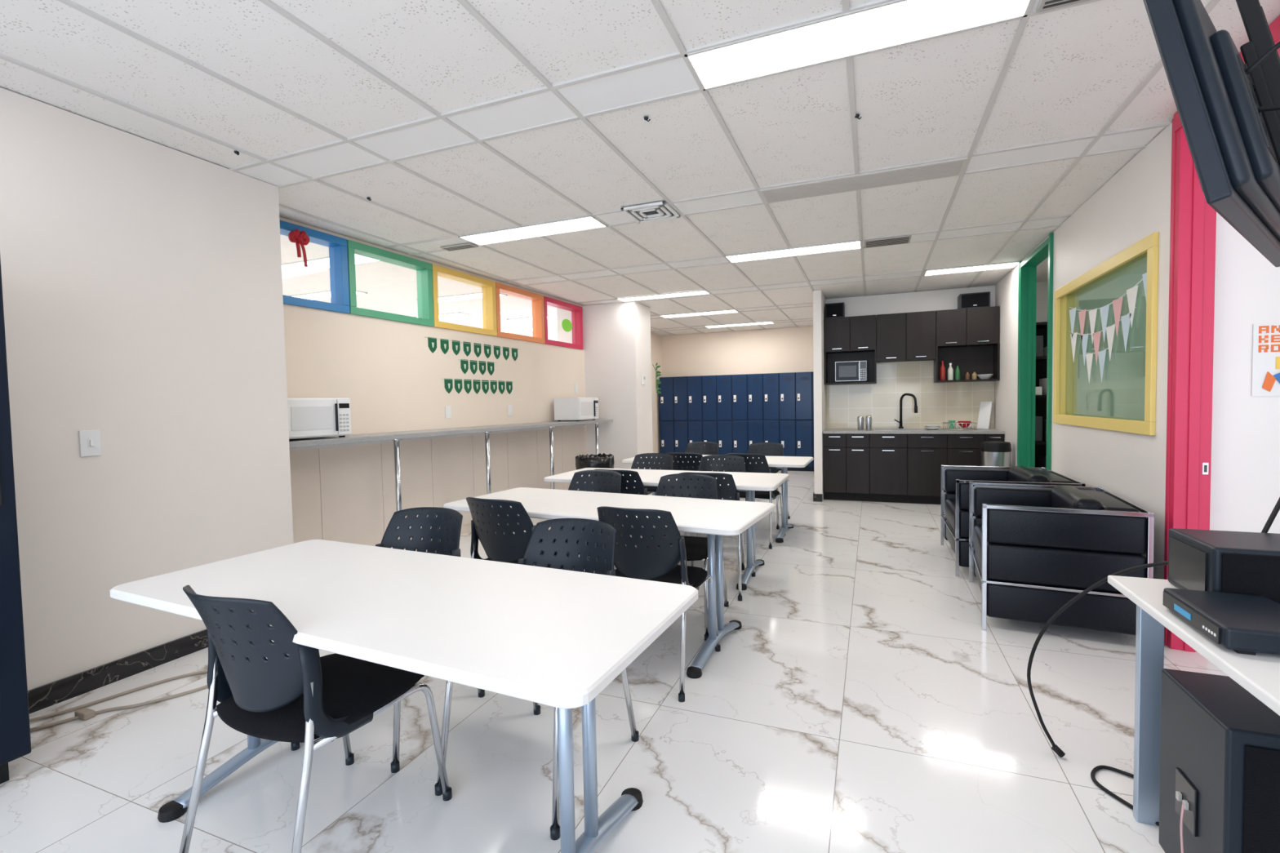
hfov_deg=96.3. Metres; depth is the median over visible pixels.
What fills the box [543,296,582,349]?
frame
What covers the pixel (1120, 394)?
window pane
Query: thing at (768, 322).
diffuser
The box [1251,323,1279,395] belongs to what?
poster
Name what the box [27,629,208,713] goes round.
baseboard
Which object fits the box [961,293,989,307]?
grille
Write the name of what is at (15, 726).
locker
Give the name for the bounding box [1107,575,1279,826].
desk
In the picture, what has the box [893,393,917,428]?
kitchen faucet
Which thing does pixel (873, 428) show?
sink
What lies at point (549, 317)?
ceiling vent
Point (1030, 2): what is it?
frame
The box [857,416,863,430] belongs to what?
steel tumbler
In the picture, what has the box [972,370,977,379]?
spice jar
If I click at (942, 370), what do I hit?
bottle
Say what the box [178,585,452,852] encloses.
chair
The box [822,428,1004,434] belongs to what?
countertop
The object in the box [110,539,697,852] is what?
table
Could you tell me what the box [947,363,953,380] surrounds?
bottle
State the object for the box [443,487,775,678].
table
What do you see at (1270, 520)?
hanging cable
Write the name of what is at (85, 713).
power cord
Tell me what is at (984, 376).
serving bowl
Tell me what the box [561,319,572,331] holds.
sticker
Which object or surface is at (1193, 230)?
doorframe
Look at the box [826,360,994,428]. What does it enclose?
backsplash
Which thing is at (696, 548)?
seat cushion
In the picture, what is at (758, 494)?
seat cushion
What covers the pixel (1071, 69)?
ceiling
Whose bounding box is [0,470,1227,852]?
floor
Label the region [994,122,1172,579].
wall
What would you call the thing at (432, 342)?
pennant banner
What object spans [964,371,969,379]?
spice jar
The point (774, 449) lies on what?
chair
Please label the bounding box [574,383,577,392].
wall outlet
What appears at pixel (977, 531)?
seat cushion
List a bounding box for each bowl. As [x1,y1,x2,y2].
[957,421,971,427]
[977,373,993,379]
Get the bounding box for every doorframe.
[1017,232,1053,470]
[1164,15,1279,652]
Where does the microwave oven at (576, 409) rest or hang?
on the countertop at (297, 444)
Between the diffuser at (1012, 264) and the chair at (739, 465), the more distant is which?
the diffuser at (1012, 264)
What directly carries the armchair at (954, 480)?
on the floor
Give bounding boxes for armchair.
[940,465,1085,577]
[968,481,1154,635]
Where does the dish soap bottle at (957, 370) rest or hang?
in the upper cabinet at (968, 338)
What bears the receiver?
on the desk at (1259, 674)
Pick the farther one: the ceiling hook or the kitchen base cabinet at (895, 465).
the kitchen base cabinet at (895, 465)
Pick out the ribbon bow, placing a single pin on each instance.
(297, 237)
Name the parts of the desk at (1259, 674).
leg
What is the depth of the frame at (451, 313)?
8.70 m
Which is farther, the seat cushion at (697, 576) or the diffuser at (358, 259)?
the diffuser at (358, 259)
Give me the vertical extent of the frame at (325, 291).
0.012 m
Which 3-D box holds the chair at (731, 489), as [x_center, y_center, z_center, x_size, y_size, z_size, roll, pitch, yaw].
[0.527,0.720,4.121,0.506,0.852,0.609,0,2,20]
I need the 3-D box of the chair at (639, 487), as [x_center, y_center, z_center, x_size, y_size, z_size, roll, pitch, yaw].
[-0.079,0.721,4.387,0.506,0.852,0.609,0,3,25]
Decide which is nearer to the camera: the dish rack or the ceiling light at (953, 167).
the ceiling light at (953, 167)
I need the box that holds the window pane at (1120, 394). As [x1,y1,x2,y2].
[1074,256,1146,421]
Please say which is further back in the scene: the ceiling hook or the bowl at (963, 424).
the bowl at (963, 424)
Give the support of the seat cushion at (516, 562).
on the chair at (508, 547)
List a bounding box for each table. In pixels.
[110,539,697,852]
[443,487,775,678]
[543,467,789,590]
[622,454,813,542]
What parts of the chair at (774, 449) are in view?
leg frame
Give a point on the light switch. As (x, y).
(90, 441)
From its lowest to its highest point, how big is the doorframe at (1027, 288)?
2.720 m
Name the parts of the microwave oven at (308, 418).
door glass, handle, control panel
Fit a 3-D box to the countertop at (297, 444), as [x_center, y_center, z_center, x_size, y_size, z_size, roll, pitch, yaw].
[-1.557,0.555,5.981,0.452,1.110,4.750,0,3,24]
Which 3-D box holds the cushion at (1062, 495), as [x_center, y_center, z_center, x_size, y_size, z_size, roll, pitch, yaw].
[2.607,0.561,3.434,0.140,0.345,0.640,0,3,26]
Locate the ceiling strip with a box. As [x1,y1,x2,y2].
[237,0,1164,303]
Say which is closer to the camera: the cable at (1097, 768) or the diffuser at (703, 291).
the cable at (1097, 768)
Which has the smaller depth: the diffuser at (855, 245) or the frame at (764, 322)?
the diffuser at (855, 245)
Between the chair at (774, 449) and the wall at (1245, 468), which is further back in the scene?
the chair at (774, 449)
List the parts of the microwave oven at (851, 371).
door, door glass, control panel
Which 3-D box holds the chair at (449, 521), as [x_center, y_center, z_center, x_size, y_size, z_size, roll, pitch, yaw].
[-1.036,0.818,2.422,0.506,0.852,0.609,0,2,18]
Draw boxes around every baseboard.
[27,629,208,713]
[813,491,822,502]
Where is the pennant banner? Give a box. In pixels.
[426,337,517,394]
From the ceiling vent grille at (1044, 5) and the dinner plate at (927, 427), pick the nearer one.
the ceiling vent grille at (1044, 5)
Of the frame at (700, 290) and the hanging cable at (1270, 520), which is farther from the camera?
the frame at (700, 290)
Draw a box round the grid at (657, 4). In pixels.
[0,0,1220,335]
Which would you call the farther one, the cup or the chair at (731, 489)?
the cup
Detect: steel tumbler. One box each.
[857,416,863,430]
[865,416,871,430]
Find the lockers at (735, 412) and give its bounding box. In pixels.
[659,371,813,471]
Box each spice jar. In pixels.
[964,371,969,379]
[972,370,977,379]
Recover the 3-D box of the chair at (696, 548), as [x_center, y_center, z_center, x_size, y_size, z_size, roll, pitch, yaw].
[0.240,0.749,3.522,0.506,0.852,0.609,0,2,20]
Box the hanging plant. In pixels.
[652,363,661,393]
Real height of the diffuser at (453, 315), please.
0.008 m
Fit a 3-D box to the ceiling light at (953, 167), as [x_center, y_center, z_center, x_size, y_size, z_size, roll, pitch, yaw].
[1.409,-1.579,3.712,1.214,0.012,0.270,0,2,22]
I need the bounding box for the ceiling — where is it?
[0,0,1279,341]
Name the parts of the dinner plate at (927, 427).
plate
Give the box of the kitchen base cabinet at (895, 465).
[822,428,1004,504]
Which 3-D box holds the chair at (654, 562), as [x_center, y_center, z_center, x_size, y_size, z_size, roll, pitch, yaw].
[0.070,0.779,2.861,0.506,0.852,0.609,0,3,24]
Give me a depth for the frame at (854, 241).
5.41 m
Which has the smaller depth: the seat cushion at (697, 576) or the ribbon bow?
the seat cushion at (697, 576)
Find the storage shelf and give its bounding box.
[1035,321,1047,467]
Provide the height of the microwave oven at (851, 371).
0.280 m
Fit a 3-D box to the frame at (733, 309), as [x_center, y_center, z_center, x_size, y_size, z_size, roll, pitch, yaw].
[0.932,-1.792,9.114,1.234,0.012,0.282,0,2,22]
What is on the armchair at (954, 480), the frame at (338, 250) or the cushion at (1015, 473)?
the cushion at (1015, 473)
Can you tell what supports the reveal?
attached to the wall at (1134, 204)
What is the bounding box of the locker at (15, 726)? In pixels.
[0,257,31,783]
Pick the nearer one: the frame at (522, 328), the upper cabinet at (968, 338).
the upper cabinet at (968, 338)
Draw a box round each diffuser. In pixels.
[281,257,329,272]
[293,291,364,299]
[355,254,377,263]
[438,293,503,302]
[439,313,471,318]
[462,217,604,244]
[500,328,532,332]
[511,317,532,321]
[617,290,708,301]
[620,200,679,223]
[661,310,737,317]
[706,321,773,328]
[726,241,860,262]
[924,262,1017,275]
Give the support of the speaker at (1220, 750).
on the floor
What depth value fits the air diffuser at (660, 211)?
4.19 m
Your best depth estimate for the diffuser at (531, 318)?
9.37 m
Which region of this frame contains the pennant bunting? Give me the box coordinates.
[1069,272,1146,382]
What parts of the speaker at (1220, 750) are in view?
terminal plate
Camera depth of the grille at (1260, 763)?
1.30 m
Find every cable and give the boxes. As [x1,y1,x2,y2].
[1026,560,1168,757]
[1090,764,1159,826]
[1261,497,1279,533]
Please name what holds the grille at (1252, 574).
attached to the speaker at (1242, 562)
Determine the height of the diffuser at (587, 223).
0.008 m
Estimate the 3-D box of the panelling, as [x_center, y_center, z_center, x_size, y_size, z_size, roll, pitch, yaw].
[-1.764,0.552,6.067,0.009,0.918,4.676,0,3,24]
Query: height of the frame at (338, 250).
0.600 m
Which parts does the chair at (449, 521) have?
leg frame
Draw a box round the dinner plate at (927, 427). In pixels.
[924,425,941,429]
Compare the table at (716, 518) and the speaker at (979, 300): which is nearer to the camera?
the table at (716, 518)
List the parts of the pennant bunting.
cord, cord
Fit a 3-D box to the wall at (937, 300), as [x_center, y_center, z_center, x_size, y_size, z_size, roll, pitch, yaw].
[4.358,-0.425,7.438,3.700,2.730,0.120,0,2,22]
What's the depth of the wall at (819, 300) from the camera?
7.43 m
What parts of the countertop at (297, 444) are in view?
post, post, post, post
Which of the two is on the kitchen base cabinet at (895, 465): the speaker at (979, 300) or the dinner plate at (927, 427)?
the dinner plate at (927, 427)
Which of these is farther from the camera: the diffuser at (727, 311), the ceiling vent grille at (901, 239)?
the diffuser at (727, 311)
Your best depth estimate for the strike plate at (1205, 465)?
2.88 m
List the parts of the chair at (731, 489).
leg frame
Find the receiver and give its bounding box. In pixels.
[1162,587,1279,655]
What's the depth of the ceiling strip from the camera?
3.13 m
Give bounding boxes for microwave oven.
[287,398,351,439]
[554,397,598,421]
[835,360,866,382]
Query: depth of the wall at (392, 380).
5.29 m
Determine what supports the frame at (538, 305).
attached to the wall at (392, 380)
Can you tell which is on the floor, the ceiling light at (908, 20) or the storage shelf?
the storage shelf
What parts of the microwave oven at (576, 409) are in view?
door, door glass, control panel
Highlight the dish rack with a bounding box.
[942,420,977,430]
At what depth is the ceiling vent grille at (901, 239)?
5.10 m
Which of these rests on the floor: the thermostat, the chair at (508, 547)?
the chair at (508, 547)
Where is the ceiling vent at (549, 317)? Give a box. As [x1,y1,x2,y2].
[547,315,556,319]
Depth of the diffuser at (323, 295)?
7.08 m
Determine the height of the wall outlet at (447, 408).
0.124 m
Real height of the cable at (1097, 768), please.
0.014 m
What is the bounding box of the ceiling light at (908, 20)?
[688,0,1029,88]
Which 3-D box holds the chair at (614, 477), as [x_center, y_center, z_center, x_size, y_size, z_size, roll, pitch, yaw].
[-0.385,0.748,3.840,0.506,0.852,0.609,0,3,24]
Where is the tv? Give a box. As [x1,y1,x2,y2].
[1142,0,1279,266]
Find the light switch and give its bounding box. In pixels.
[79,430,102,457]
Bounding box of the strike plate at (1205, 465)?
[1202,462,1208,474]
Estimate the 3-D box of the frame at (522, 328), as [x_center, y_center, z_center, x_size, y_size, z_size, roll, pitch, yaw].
[-2.438,-1.796,10.781,1.200,0.012,0.300,0,2,22]
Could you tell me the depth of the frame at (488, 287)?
6.07 m
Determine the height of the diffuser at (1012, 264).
0.008 m
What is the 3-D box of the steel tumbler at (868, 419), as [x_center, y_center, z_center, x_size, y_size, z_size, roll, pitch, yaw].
[3.004,-0.043,7.529,0.080,0.180,0.080,0,2,22]
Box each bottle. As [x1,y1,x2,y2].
[939,360,945,380]
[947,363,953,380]
[955,364,959,380]
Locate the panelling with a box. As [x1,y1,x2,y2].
[289,426,584,546]
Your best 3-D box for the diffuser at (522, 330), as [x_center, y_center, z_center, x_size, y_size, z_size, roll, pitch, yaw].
[-2.438,-1.797,10.781,1.176,0.008,0.276,0,2,22]
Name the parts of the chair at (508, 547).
leg frame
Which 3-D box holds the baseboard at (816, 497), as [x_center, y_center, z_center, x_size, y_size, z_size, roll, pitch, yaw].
[2.921,0.857,8.963,0.115,0.100,3.245,0,2,22]
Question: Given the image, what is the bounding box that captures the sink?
[873,428,924,430]
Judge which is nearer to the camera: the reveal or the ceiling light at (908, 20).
the ceiling light at (908, 20)
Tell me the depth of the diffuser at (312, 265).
5.62 m
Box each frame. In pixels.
[279,219,350,313]
[281,256,380,273]
[288,290,367,300]
[346,240,434,326]
[414,312,473,319]
[416,292,507,302]
[431,264,497,336]
[457,215,608,245]
[495,282,545,343]
[501,328,532,333]
[506,315,556,322]
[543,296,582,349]
[616,289,710,302]
[660,309,738,318]
[684,0,1033,90]
[705,321,774,328]
[724,240,862,262]
[923,262,1018,275]
[1053,231,1159,435]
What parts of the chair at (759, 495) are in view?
leg frame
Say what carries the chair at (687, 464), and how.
on the floor
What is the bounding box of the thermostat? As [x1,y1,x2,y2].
[641,374,645,384]
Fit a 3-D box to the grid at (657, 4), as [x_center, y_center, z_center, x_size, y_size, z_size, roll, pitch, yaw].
[0.469,-1.610,4.701,5.550,0.010,13.600,0,2,22]
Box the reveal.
[1059,252,1146,415]
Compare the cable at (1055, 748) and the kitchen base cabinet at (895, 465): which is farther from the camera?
the kitchen base cabinet at (895, 465)
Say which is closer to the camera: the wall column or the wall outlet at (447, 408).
the wall outlet at (447, 408)
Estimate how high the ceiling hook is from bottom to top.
0.023 m
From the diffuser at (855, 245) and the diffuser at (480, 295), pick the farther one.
the diffuser at (480, 295)
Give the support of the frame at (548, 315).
attached to the ceiling
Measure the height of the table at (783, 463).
0.740 m
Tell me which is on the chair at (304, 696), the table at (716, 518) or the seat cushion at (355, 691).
the seat cushion at (355, 691)
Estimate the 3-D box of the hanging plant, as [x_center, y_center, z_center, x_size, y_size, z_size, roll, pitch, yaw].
[0.241,-0.712,8.481,0.123,0.450,0.129,0,2,22]
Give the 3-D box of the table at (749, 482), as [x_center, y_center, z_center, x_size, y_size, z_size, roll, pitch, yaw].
[0.211,0.763,4.594,1.840,0.740,0.750,0,2,23]
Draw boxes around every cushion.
[216,653,424,742]
[484,551,568,568]
[615,564,707,588]
[635,534,715,560]
[738,489,779,497]
[944,498,955,531]
[973,524,982,568]
[1008,466,1048,482]
[1051,484,1102,510]
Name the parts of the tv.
vesa plate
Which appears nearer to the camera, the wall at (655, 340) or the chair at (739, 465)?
the chair at (739, 465)
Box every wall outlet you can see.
[444,405,451,418]
[507,404,512,415]
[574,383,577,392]
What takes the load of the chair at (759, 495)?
on the floor
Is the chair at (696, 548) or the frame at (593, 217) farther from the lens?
the frame at (593, 217)
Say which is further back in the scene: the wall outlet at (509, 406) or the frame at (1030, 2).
the wall outlet at (509, 406)
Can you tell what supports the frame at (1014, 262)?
attached to the ceiling
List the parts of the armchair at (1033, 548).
arm pad, arm pad, arm pad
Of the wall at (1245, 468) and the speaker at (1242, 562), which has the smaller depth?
the speaker at (1242, 562)
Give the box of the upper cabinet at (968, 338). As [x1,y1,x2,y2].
[824,306,999,385]
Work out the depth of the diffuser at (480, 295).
7.39 m
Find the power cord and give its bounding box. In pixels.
[29,670,208,731]
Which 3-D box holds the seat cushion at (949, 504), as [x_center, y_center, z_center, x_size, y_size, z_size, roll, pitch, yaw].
[2.796,0.724,4.561,0.593,0.178,0.692,0,2,22]
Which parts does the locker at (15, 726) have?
selection panel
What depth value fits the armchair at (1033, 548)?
3.12 m
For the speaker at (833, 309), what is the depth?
7.69 m
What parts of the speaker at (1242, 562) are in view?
panel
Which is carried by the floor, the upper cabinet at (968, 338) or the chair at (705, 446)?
the chair at (705, 446)
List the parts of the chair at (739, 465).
leg frame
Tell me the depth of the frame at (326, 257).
5.48 m
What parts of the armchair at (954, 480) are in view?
arm pad, arm pad, arm pad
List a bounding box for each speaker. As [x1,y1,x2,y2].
[825,302,844,318]
[957,291,990,309]
[1158,668,1279,852]
[1167,528,1279,604]
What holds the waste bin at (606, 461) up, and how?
on the floor
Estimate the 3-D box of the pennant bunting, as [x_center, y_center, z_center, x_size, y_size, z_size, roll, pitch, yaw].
[3.207,-0.634,3.953,0.010,0.655,1.582,0,2,22]
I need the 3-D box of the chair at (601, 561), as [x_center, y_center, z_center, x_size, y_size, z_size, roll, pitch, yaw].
[-0.354,0.818,2.103,0.506,0.852,0.609,0,3,26]
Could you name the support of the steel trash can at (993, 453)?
on the floor
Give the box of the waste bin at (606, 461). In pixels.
[575,453,614,470]
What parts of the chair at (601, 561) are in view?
leg frame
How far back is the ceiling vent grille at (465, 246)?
5.02 m
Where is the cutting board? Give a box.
[977,401,992,429]
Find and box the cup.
[948,420,955,428]
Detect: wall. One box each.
[0,87,293,690]
[279,217,586,550]
[650,332,662,453]
[662,325,813,377]
[813,289,826,501]
[825,281,1048,349]
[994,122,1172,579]
[1209,212,1279,533]
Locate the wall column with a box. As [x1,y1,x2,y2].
[556,301,653,488]
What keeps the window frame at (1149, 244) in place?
attached to the wall at (1134, 204)
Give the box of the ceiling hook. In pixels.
[854,114,861,119]
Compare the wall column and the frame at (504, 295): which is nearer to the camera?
the frame at (504, 295)
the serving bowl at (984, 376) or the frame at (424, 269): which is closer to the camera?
the frame at (424, 269)
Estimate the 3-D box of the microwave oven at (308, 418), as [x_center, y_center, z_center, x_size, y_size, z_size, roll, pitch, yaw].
[-2.409,-0.057,4.117,0.364,0.290,0.520,0,3,24]
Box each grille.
[440,243,478,251]
[864,235,911,248]
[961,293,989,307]
[1035,0,1091,13]
[1221,553,1279,604]
[1242,745,1279,852]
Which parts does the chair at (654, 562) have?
leg frame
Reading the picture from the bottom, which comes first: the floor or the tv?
the floor
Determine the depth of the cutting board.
7.26 m
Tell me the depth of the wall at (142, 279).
2.89 m
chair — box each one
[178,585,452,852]
[290,506,484,773]
[434,518,639,840]
[466,497,568,568]
[539,469,626,570]
[588,469,648,558]
[596,506,720,702]
[631,453,679,533]
[635,473,728,640]
[664,453,706,537]
[680,471,755,600]
[684,441,722,498]
[684,454,746,570]
[722,453,785,549]
[746,442,790,528]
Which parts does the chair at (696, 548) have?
leg frame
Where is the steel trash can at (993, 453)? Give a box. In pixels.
[981,440,1011,466]
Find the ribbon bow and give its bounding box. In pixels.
[288,228,309,266]
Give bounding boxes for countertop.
[288,418,613,539]
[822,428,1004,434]
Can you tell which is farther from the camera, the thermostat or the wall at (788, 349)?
the wall at (788, 349)
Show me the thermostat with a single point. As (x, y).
(643, 376)
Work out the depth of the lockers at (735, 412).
11.09 m
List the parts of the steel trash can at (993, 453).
lid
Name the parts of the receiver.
panel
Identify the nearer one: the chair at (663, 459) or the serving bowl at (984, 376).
the chair at (663, 459)

